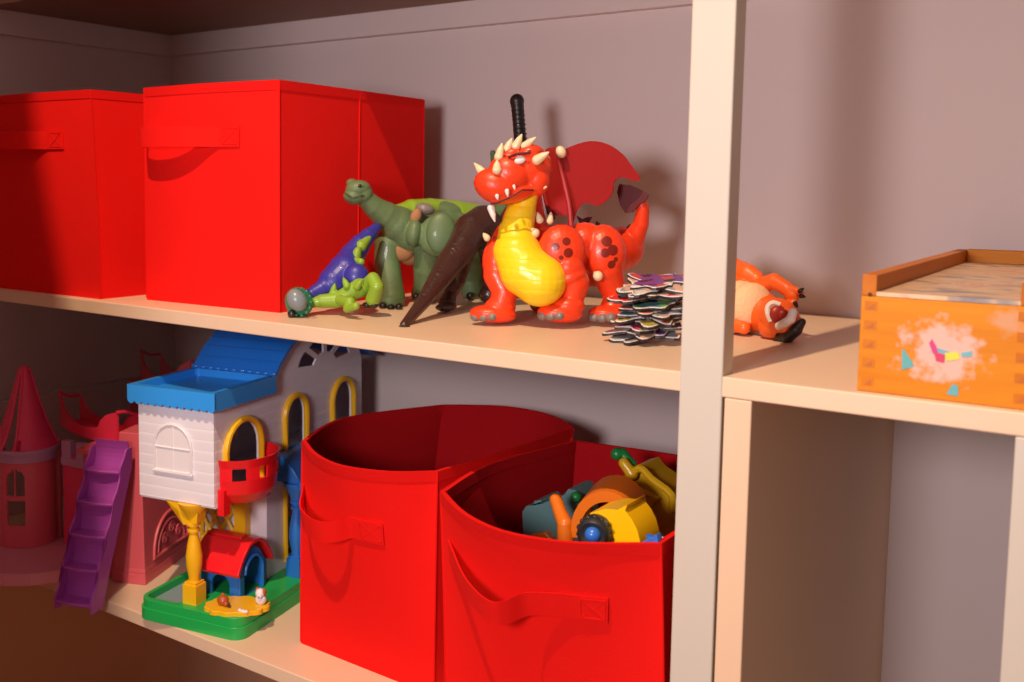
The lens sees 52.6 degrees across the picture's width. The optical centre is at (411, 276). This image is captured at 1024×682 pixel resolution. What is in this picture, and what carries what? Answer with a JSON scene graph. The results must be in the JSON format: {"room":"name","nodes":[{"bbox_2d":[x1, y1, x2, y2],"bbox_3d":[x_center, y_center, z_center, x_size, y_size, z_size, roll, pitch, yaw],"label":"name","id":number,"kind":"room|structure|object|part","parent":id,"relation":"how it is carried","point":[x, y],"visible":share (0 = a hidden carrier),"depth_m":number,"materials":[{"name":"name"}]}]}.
{"room":"children's room","nodes":[
{"label":"children's room","id":0,"kind":"room"},
{"bbox_2d":[0,35,178,681],"bbox_3d":[-0.915,-0.181,1.907,0.030,2.500,1.187,4,6,36],"label":"wall","id":1,"kind":"structure","parent":0,"point":[62,348],"depth_m":2.19,"materials":[{"name":"paint"}]},
{"bbox_2d":[0,369,175,515],"bbox_3d":[-0.723,0.354,2.183,0.016,0.235,0.587,4,6,36],"label":"trim","id":2,"kind":"structure","parent":1,"relation":"attached to","point":[103,398],"depth_m":2.17,"materials":[{"name":"paint"}]},
{"bbox_2d":[0,9,176,57],"bbox_3d":[-0.744,-0.499,2.066,0.018,0.047,0.687,4,6,36],"label":"trim","id":3,"kind":"structure","parent":1,"relation":"attached to","point":[12,23],"depth_m":2.13,"materials":[{"name":"paint"}]},
{"bbox_2d":[172,0,1023,681],"bbox_3d":[0.791,-0.118,1.397,3.600,2.500,0.020,4,6,36],"label":"wall","id":4,"kind":"structure","parent":0,"point":[876,135],"depth_m":1.58,"materials":[{"name":"paint"}]},
{"bbox_2d":[0,0,469,34],"bbox_3d":[0.544,-0.447,1.249,3.061,0.021,0.467,4,6,36],"label":"board","id":5,"kind":"object","parent":4,"relation":"attached to","point":[166,17],"visible":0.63,"depth_m":1.98,"materials":[{"name":"wood"}]},
{"bbox_2d":[171,0,692,55],"bbox_3d":[0.685,-0.429,1.426,3.043,0.045,0.018,4,6,36],"label":"trim","id":6,"kind":"structure","parent":4,"relation":"attached to","point":[472,13],"depth_m":1.93,"materials":[{"name":"paint"}]},
{"bbox_2d":[881,420,1015,681],"bbox_3d":[1.497,0.648,1.041,1.950,1.051,0.020,4,6,36],"label":"wall","id":7,"kind":"structure","parent":0,"point":[951,494],"depth_m":1.53,"materials":[{"name":"paint"}]},
{"bbox_3d":[-0.328,1.260,0.192,3.800,0.050,3.750,4,6,36],"label":"floor","id":8,"kind":"structure","parent":0,"visible":0},
{"bbox_2d":[670,0,746,681],"bbox_3d":[0.301,0.084,1.049,0.044,2.150,0.030,4,6,36],"label":"post","id":9,"kind":"object","parent":8,"relation":"on","point":[718,26],"visible":1,"depth_m":1.03,"materials":[{"name":"beige paint"}]},
{"bbox_2d":[714,397,893,681],"bbox_3d":[0.518,0.618,1.334,0.027,1.040,0.672,4,6,36],"label":"divider","id":10,"kind":"object","parent":8,"relation":"on","point":[805,492],"visible":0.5,"depth_m":1.19,"materials":[{"name":"beige paint"}]},
{"bbox_2d":[9,496,396,681],"bbox_3d":[-0.124,0.527,1.752,1.510,0.021,0.587,4,6,36],"label":"shelf board","id":11,"kind":"object","parent":10,"relation":"attached to","point":[276,652],"visible":0.08,"depth_m":1.51,"materials":[{"name":"paint"}]},
{"bbox_2d":[0,366,188,585],"bbox_3d":[-0.560,0.329,1.895,0.414,0.340,0.497,4,6,36],"label":"castle","id":12,"kind":"object","parent":11,"relation":"on","point":[151,537],"visible":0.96,"depth_m":1.82,"materials":[{"name":"pink plastic"}]},
{"bbox_3d":[-0.698,0.316,1.840,0.120,0.022,0.074,1,5,3],"label":"tower cornice","id":13,"kind":"part","parent":12,"relation":"part of","materials":[{"name":"pink plastic"}]},
{"bbox_2d":[54,438,131,614],"bbox_3d":[-0.514,0.399,1.659,0.070,0.249,0.125,2,5,17],"label":"staircase","id":14,"kind":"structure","parent":12,"relation":"attached to","point":[100,499],"depth_m":1.66,"materials":[{"name":"purple plastic"}]},
{"bbox_2d":[58,390,138,439],"bbox_3d":[-0.567,0.249,1.842,0.215,0.064,0.058,6,7,45],"label":"balcony","id":15,"kind":"object","parent":12,"relation":"on","point":[89,425],"visible":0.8,"depth_m":1.82,"materials":[{"name":"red plastic"}]},
{"bbox_3d":[-0.581,0.251,1.828,0.209,0.062,0.018,6,7,45],"label":"panel","id":16,"kind":"part","parent":15,"relation":"part of","materials":[{"name":"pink plastic"}]},
{"bbox_3d":[-0.564,0.227,1.843,0.215,0.021,0.042,6,7,44],"label":"rail","id":17,"kind":"part","parent":15,"relation":"part of","materials":[{"name":"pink plastic"}]},
{"bbox_3d":[-0.548,0.255,1.862,0.209,0.050,0.004,6,7,45],"label":"panel","id":18,"kind":"part","parent":15,"relation":"part of","materials":[{"name":"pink plastic"}]},
{"bbox_2d":[140,349,195,379],"bbox_3d":[-0.492,0.189,2.119,0.158,0.068,0.068,4,6,36],"label":"balcony","id":19,"kind":"object","parent":12,"relation":"on","point":[146,373],"visible":0.34,"depth_m":2.14,"materials":[{"name":"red plastic"}]},
{"bbox_3d":[-0.489,0.165,2.120,0.158,0.022,0.052,4,6,36],"label":"rail","id":20,"kind":"part","parent":19,"relation":"part of","materials":[{"name":"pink plastic"}]},
{"bbox_3d":[-0.473,0.195,2.145,0.152,0.053,0.004,4,6,36],"label":"panel","id":21,"kind":"part","parent":19,"relation":"part of","materials":[{"name":"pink plastic"}]},
{"bbox_2d":[127,330,375,639],"bbox_3d":[-0.228,0.295,1.765,0.230,0.436,0.518,3,6,25],"label":"dollhouse","id":22,"kind":"object","parent":11,"relation":"on","point":[242,574],"visible":0.86,"depth_m":1.61,"materials":[{"name":"white plastic"}]},
{"bbox_2d":[156,426,189,472],"bbox_3d":[-0.360,0.259,1.554,0.068,0.072,0.002,3,6,25],"label":"window","id":23,"kind":"structure","parent":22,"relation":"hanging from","point":[172,442],"depth_m":1.55,"materials":[{"name":"white plastic"}]},
{"bbox_3d":[-0.361,0.261,1.553,0.074,0.079,0.005,3,6,25],"label":"frame","id":24,"kind":"part","parent":22,"relation":"part of","materials":[{"name":"white plastic"}]},
{"bbox_3d":[-0.258,0.274,1.589,0.010,0.120,0.104,3,6,25],"label":"door frame","id":25,"kind":"part","parent":22,"relation":"part of","materials":[{"name":"yellow plastic"}]},
{"bbox_3d":[-0.187,0.411,1.680,0.046,0.158,0.046,3,6,25],"label":"post","id":26,"kind":"part","parent":22,"relation":"part of","materials":[{"name":"blue plastic"}]},
{"bbox_2d":[299,404,573,681],"bbox_3d":[0.025,0.384,1.554,0.318,0.304,0.457,4,6,36],"label":"storage bin","id":27,"kind":"object","parent":11,"relation":"on","point":[371,584],"visible":0.76,"depth_m":1.41,"materials":[{"name":"red fabric"}]},
{"bbox_3d":[-0.113,0.331,1.399,0.052,0.051,0.177,-4,7,-44],"label":"handle","id":28,"kind":"part","parent":27,"relation":"part of","materials":[{"name":"red fabric"}]},
{"bbox_2d":[440,440,677,681],"bbox_3d":[0.218,0.410,1.278,0.313,0.304,0.426,4,6,36],"label":"storage bin","id":29,"kind":"object","parent":11,"relation":"on","point":[518,607],"visible":0.58,"depth_m":1.14,"materials":[{"name":"red fabric"}]},
{"bbox_3d":[0.110,0.350,1.138,0.217,0.055,0.080,4,6,36],"label":"handle","id":30,"kind":"part","parent":29,"relation":"part of","materials":[{"name":"red fabric"}]},
{"bbox_2d":[522,480,597,540],"bbox_3d":[0.202,0.408,1.375,0.089,0.279,0.092,4,6,36],"label":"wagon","id":31,"kind":"object","parent":29,"relation":"in","point":[538,517],"visible":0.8,"depth_m":1.34,"materials":[{"name":"teal plastic"}]},
{"bbox_2d":[550,475,646,540],"bbox_3d":[0.215,0.401,1.235,0.126,0.319,0.079,4,6,36],"label":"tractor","id":32,"kind":"object","parent":29,"relation":"in","point":[610,488],"visible":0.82,"depth_m":1.22,"materials":[{"name":"orange plastic"}]},
{"bbox_2d":[576,494,659,541],"bbox_3d":[0.223,0.406,1.138,0.069,0.326,0.078,4,6,36],"label":"toy car","id":33,"kind":"object","parent":29,"relation":"in","point":[626,519],"visible":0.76,"depth_m":1.11,"materials":[{"name":"yellow plastic"}]},
{"bbox_2d":[611,448,676,536],"bbox_3d":[0.313,0.388,1.311,0.144,0.332,0.080,4,6,36],"label":"toy digger","id":34,"kind":"object","parent":29,"relation":"in","point":[655,479],"visible":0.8,"depth_m":1.29,"materials":[{"name":"yellow plastic"}]},
{"bbox_3d":[0.275,0.243,1.303,0.026,0.027,0.015,4,6,36],"label":"spout","id":35,"kind":"part","parent":34,"relation":"part of","materials":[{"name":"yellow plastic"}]},
{"bbox_3d":[0.298,0.273,1.281,0.013,0.072,0.075,-4,7,-42],"label":"ladder rail","id":36,"kind":"part","parent":34,"relation":"part of","materials":[{"name":"yellow plastic"}]},
{"bbox_2d":[642,533,661,542],"bbox_3d":[0.252,0.284,1.081,0.020,0.032,0.012,4,6,36],"label":"brick","id":37,"kind":"object","parent":29,"relation":"in","point":[657,538],"visible":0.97,"depth_m":1.07,"materials":[{"name":"blue plastic"}]},
{"bbox_2d":[0,288,1023,436],"bbox_3d":[0.503,0.092,1.249,3.061,0.021,0.587,4,6,36],"label":"shelf board","id":38,"kind":"object","parent":10,"relation":"on","point":[818,370],"visible":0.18,"depth_m":1.23,"materials":[{"name":"paint"}]},
{"bbox_2d":[0,89,145,298],"bbox_3d":[-0.525,-0.150,1.857,0.321,0.334,0.404,4,6,36],"label":"storage bin","id":39,"kind":"object","parent":38,"relation":"on","point":[72,193],"visible":0.54,"depth_m":1.69,"materials":[{"name":"red fabric"}]},
{"bbox_3d":[-0.660,-0.228,1.722,0.204,0.030,0.038,4,6,36],"label":"handle","id":40,"kind":"part","parent":39,"relation":"part of","materials":[{"name":"red fabric"}]},
{"bbox_2d":[139,80,424,312],"bbox_3d":[-0.210,-0.134,1.702,0.283,0.335,0.429,4,6,33],"label":"storage bin","id":41,"kind":"object","parent":38,"relation":"on","point":[245,184],"visible":0.9,"depth_m":1.55,"materials":[{"name":"red fabric"}]},
{"bbox_3d":[-0.343,-0.210,1.546,0.197,0.030,0.036,4,6,34],"label":"handle","id":42,"kind":"part","parent":41,"relation":"part of","materials":[{"name":"red fabric"}]},
{"bbox_2d":[285,223,383,317],"bbox_3d":[-0.111,-0.011,1.488,0.140,0.129,0.155,0,5,-4],"label":"dinosaur","id":43,"kind":"object","parent":38,"relation":"on","point":[345,280],"visible":1,"depth_m":1.47,"materials":[{"name":"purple plastic"}]},
{"bbox_2d":[343,150,506,309],"bbox_3d":[0.047,-0.080,1.634,0.159,0.243,0.322,4,6,36],"label":"dinosaur","id":44,"kind":"object","parent":38,"relation":"on","point":[414,232],"visible":0.7,"depth_m":1.57,"materials":[{"name":"green plastic"}]},
{"bbox_3d":[0.007,-0.092,1.571,0.018,0.024,0.012,0,5,-2],"label":"shoulder plate","id":45,"kind":"part","parent":44,"relation":"part of","materials":[{"name":"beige plastic"}]},
{"bbox_3d":[0.021,-0.104,1.581,0.028,0.019,0.026,4,6,36],"label":"shoulder plate","id":46,"kind":"part","parent":44,"relation":"part of","materials":[{"name":"grey plastic"}]},
{"bbox_3d":[0.044,-0.065,1.538,0.045,0.062,0.019,0,5,-1],"label":"shoulder plate","id":47,"kind":"part","parent":44,"relation":"part of","materials":[{"name":"green plastic"}]},
{"bbox_2d":[399,94,526,326],"bbox_3d":[0.071,-0.108,1.481,0.086,0.328,0.322,4,6,36],"label":"creature","id":48,"kind":"object","parent":38,"relation":"on","point":[450,270],"visible":0.66,"depth_m":1.51,"materials":[{"name":"brown plastic"}]},
{"bbox_2d":[470,134,649,322],"bbox_3d":[0.206,-0.065,1.422,0.188,0.254,0.272,4,6,36],"label":"dragon","id":49,"kind":"object","parent":38,"relation":"on","point":[552,269],"visible":0.98,"depth_m":1.37,"materials":[{"name":"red plastic"}]},
{"bbox_2d":[609,331,680,344],"bbox_3d":[0.278,0.069,1.258,0.080,0.019,0.086,0,5,-6],"label":"game","id":50,"kind":"object","parent":38,"relation":"on","point":[625,339],"visible":0.35,"depth_m":1.23,"materials":[{"name":"white cardboard"}]},
{"bbox_2d":[602,328,672,341],"bbox_3d":[0.279,0.063,1.254,0.077,0.020,0.090,4,6,36],"label":"game","id":51,"kind":"object","parent":50,"relation":"on","point":[645,337],"visible":0.39,"depth_m":1.23,"materials":[{"name":"cardboard"}]},
{"bbox_2d":[605,329,665,337],"bbox_3d":[0.284,0.061,1.255,0.078,0.015,0.071,-4,7,-39],"label":"print","id":52,"kind":"object","parent":51,"relation":"on","point":[660,334],"depth_m":1.23},
{"bbox_2d":[614,323,681,333],"bbox_3d":[0.283,0.057,1.259,0.080,0.014,0.084,0,5,-10],"label":"game","id":53,"kind":"object","parent":51,"relation":"on","point":[635,328],"visible":0.27,"depth_m":1.23,"materials":[{"name":"multicoloured cardboard"}]},
{"bbox_2d":[609,317,681,329],"bbox_3d":[0.287,0.052,1.248,0.081,0.014,0.088,4,6,36],"label":"game","id":54,"kind":"object","parent":53,"relation":"on","point":[645,324],"visible":0.4,"depth_m":1.22,"materials":[{"name":"multicoloured cardboard"}]},
{"bbox_2d":[612,319,676,325],"bbox_3d":[0.287,0.050,1.248,0.075,0.010,0.082,4,6,36],"label":"print","id":55,"kind":"object","parent":54,"relation":"on","point":[641,322],"depth_m":1.22},
{"bbox_2d":[615,316,679,326],"bbox_3d":[0.292,0.047,1.252,0.077,0.020,0.087,4,6,36],"label":"game","id":56,"kind":"object","parent":54,"relation":"on","point":[666,323],"visible":0.27,"depth_m":1.23,"materials":[{"name":"multicoloured cardboard"}]},
{"bbox_2d":[617,316,674,322],"bbox_3d":[0.292,0.044,1.252,0.071,0.015,0.081,4,6,36],"label":"print","id":57,"kind":"object","parent":56,"relation":"on","point":[672,319],"depth_m":1.23},
{"bbox_2d":[616,301,682,319],"bbox_3d":[0.298,0.041,1.247,0.077,0.018,0.088,4,6,36],"label":"game","id":58,"kind":"object","parent":56,"relation":"on","point":[666,314],"visible":0.34,"depth_m":1.22,"materials":[{"name":"multicoloured cardboard"}]},
{"bbox_2d":[618,302,682,316],"bbox_3d":[0.286,0.035,1.255,0.083,0.018,0.083,-1,5,-13],"label":"game","id":59,"kind":"object","parent":58,"relation":"on","point":[626,307],"visible":0.31,"depth_m":1.23,"materials":[{"name":"multicoloured cardboard"}]},
{"bbox_2d":[614,299,682,310],"bbox_3d":[0.298,0.030,1.248,0.085,0.016,0.080,-1,5,-15],"label":"game","id":60,"kind":"object","parent":59,"relation":"on","point":[657,305],"visible":0.42,"depth_m":1.22,"materials":[{"name":"multicoloured cardboard"}]},
{"bbox_2d":[606,288,677,304],"bbox_3d":[0.274,0.023,1.254,0.078,0.015,0.084,0,5,-6],"label":"game","id":61,"kind":"object","parent":60,"relation":"on","point":[613,299],"visible":0.41,"depth_m":1.23,"materials":[{"name":"multicoloured cardboard"}]},
{"bbox_2d":[609,288,635,300],"bbox_3d":[0.274,0.021,1.254,0.073,0.011,0.079,0,5,-6],"label":"print","id":62,"kind":"object","parent":61,"relation":"on","point":[615,297],"depth_m":1.24},
{"bbox_2d":[618,291,682,299],"bbox_3d":[0.295,0.018,1.237,0.082,0.017,0.087,4,6,36],"label":"game","id":63,"kind":"object","parent":61,"relation":"on","point":[665,295],"visible":0.45,"depth_m":1.21,"materials":[{"name":"multicoloured cardboard"}]},
{"bbox_2d":[618,277,682,297],"bbox_3d":[0.286,0.012,1.250,0.080,0.019,0.084,0,5,-5],"label":"game","id":64,"kind":"object","parent":63,"relation":"on","point":[676,288],"visible":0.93,"depth_m":1.22,"materials":[{"name":"cardboard"}]},
{"bbox_2d":[627,273,683,289],"bbox_3d":[0.297,0.006,1.259,0.082,0.017,0.084,-1,5,-18],"label":"game","id":65,"kind":"object","parent":64,"relation":"on","point":[650,281],"visible":0.94,"depth_m":1.25,"materials":[{"name":"cardboard"}]},
{"bbox_2d":[630,291,682,295],"bbox_3d":[0.290,0.015,1.246,0.074,0.013,0.078,1,5,9],"label":"print","id":66,"kind":"object","parent":63,"relation":"on","point":[661,293],"depth_m":1.22},
{"bbox_2d":[634,300,673,307],"bbox_3d":[0.286,0.028,1.249,0.082,0.012,0.078,4,6,36],"label":"print","id":67,"kind":"object","parent":60,"relation":"on","point":[650,303],"depth_m":1.23},
{"bbox_2d":[621,302,682,312],"bbox_3d":[0.286,0.033,1.255,0.077,0.014,0.077,-1,5,-13],"label":"print","id":68,"kind":"object","parent":59,"relation":"on","point":[626,307],"depth_m":1.23},
{"bbox_2d":[617,323,681,329],"bbox_3d":[0.284,0.055,1.258,0.075,0.010,0.079,0,5,-10],"label":"print","id":69,"kind":"object","parent":53,"relation":"on","point":[631,326],"depth_m":1.23},
{"bbox_2d":[611,332,677,341],"bbox_3d":[0.279,0.067,1.258,0.074,0.015,0.080,0,5,-6],"label":"print","id":70,"kind":"object","parent":50,"relation":"on","point":[672,336],"depth_m":1.23},
{"bbox_2d":[734,258,805,342],"bbox_3d":[0.431,0.023,1.319,0.087,0.102,0.206,-1,5,-19],"label":"toy monster","id":71,"kind":"object","parent":38,"relation":"on","point":[757,309],"visible":0.59,"depth_m":1.29,"materials":[{"name":"orange plastic"}]},
{"bbox_2d":[857,249,1023,409],"bbox_3d":[0.628,0.039,1.123,0.141,0.110,0.518,4,6,36],"label":"wooden box","id":72,"kind":"object","parent":38,"relation":"on","point":[948,326],"visible":1,"depth_m":0.93,"materials":[{"name":"orange wood"}]},
{"bbox_3d":[0.577,0.035,1.162,0.013,0.109,0.518,4,6,36],"label":"panel","id":73,"kind":"part","parent":72,"relation":"part of","materials":[{"name":"brown wood"}]},
{"bbox_3d":[0.625,0.003,1.115,0.125,0.004,0.503,4,6,36],"label":"lid","id":74,"kind":"part","parent":72,"relation":"part of","materials":[{"name":"brown wood"}]},
{"bbox_3d":[0.779,0.022,1.326,0.115,0.110,0.013,4,6,36],"label":"panel","id":75,"kind":"part","parent":72,"relation":"part of","materials":[{"name":"brown wood"}]},
{"bbox_3d":[0.680,0.043,1.086,0.013,0.109,0.518,4,6,36],"label":"panel","id":76,"kind":"part","parent":72,"relation":"part of","materials":[{"name":"brown wood"}]},
{"bbox_2d":[1000,436,1023,681],"bbox_3d":[0.722,0.633,1.185,0.028,1.040,0.672,4,6,36],"label":"divider","id":77,"kind":"object","parent":8,"relation":"on","point":[1012,658],"visible":1,"depth_m":0.89,"materials":[{"name":"beige paint"}]}
]}

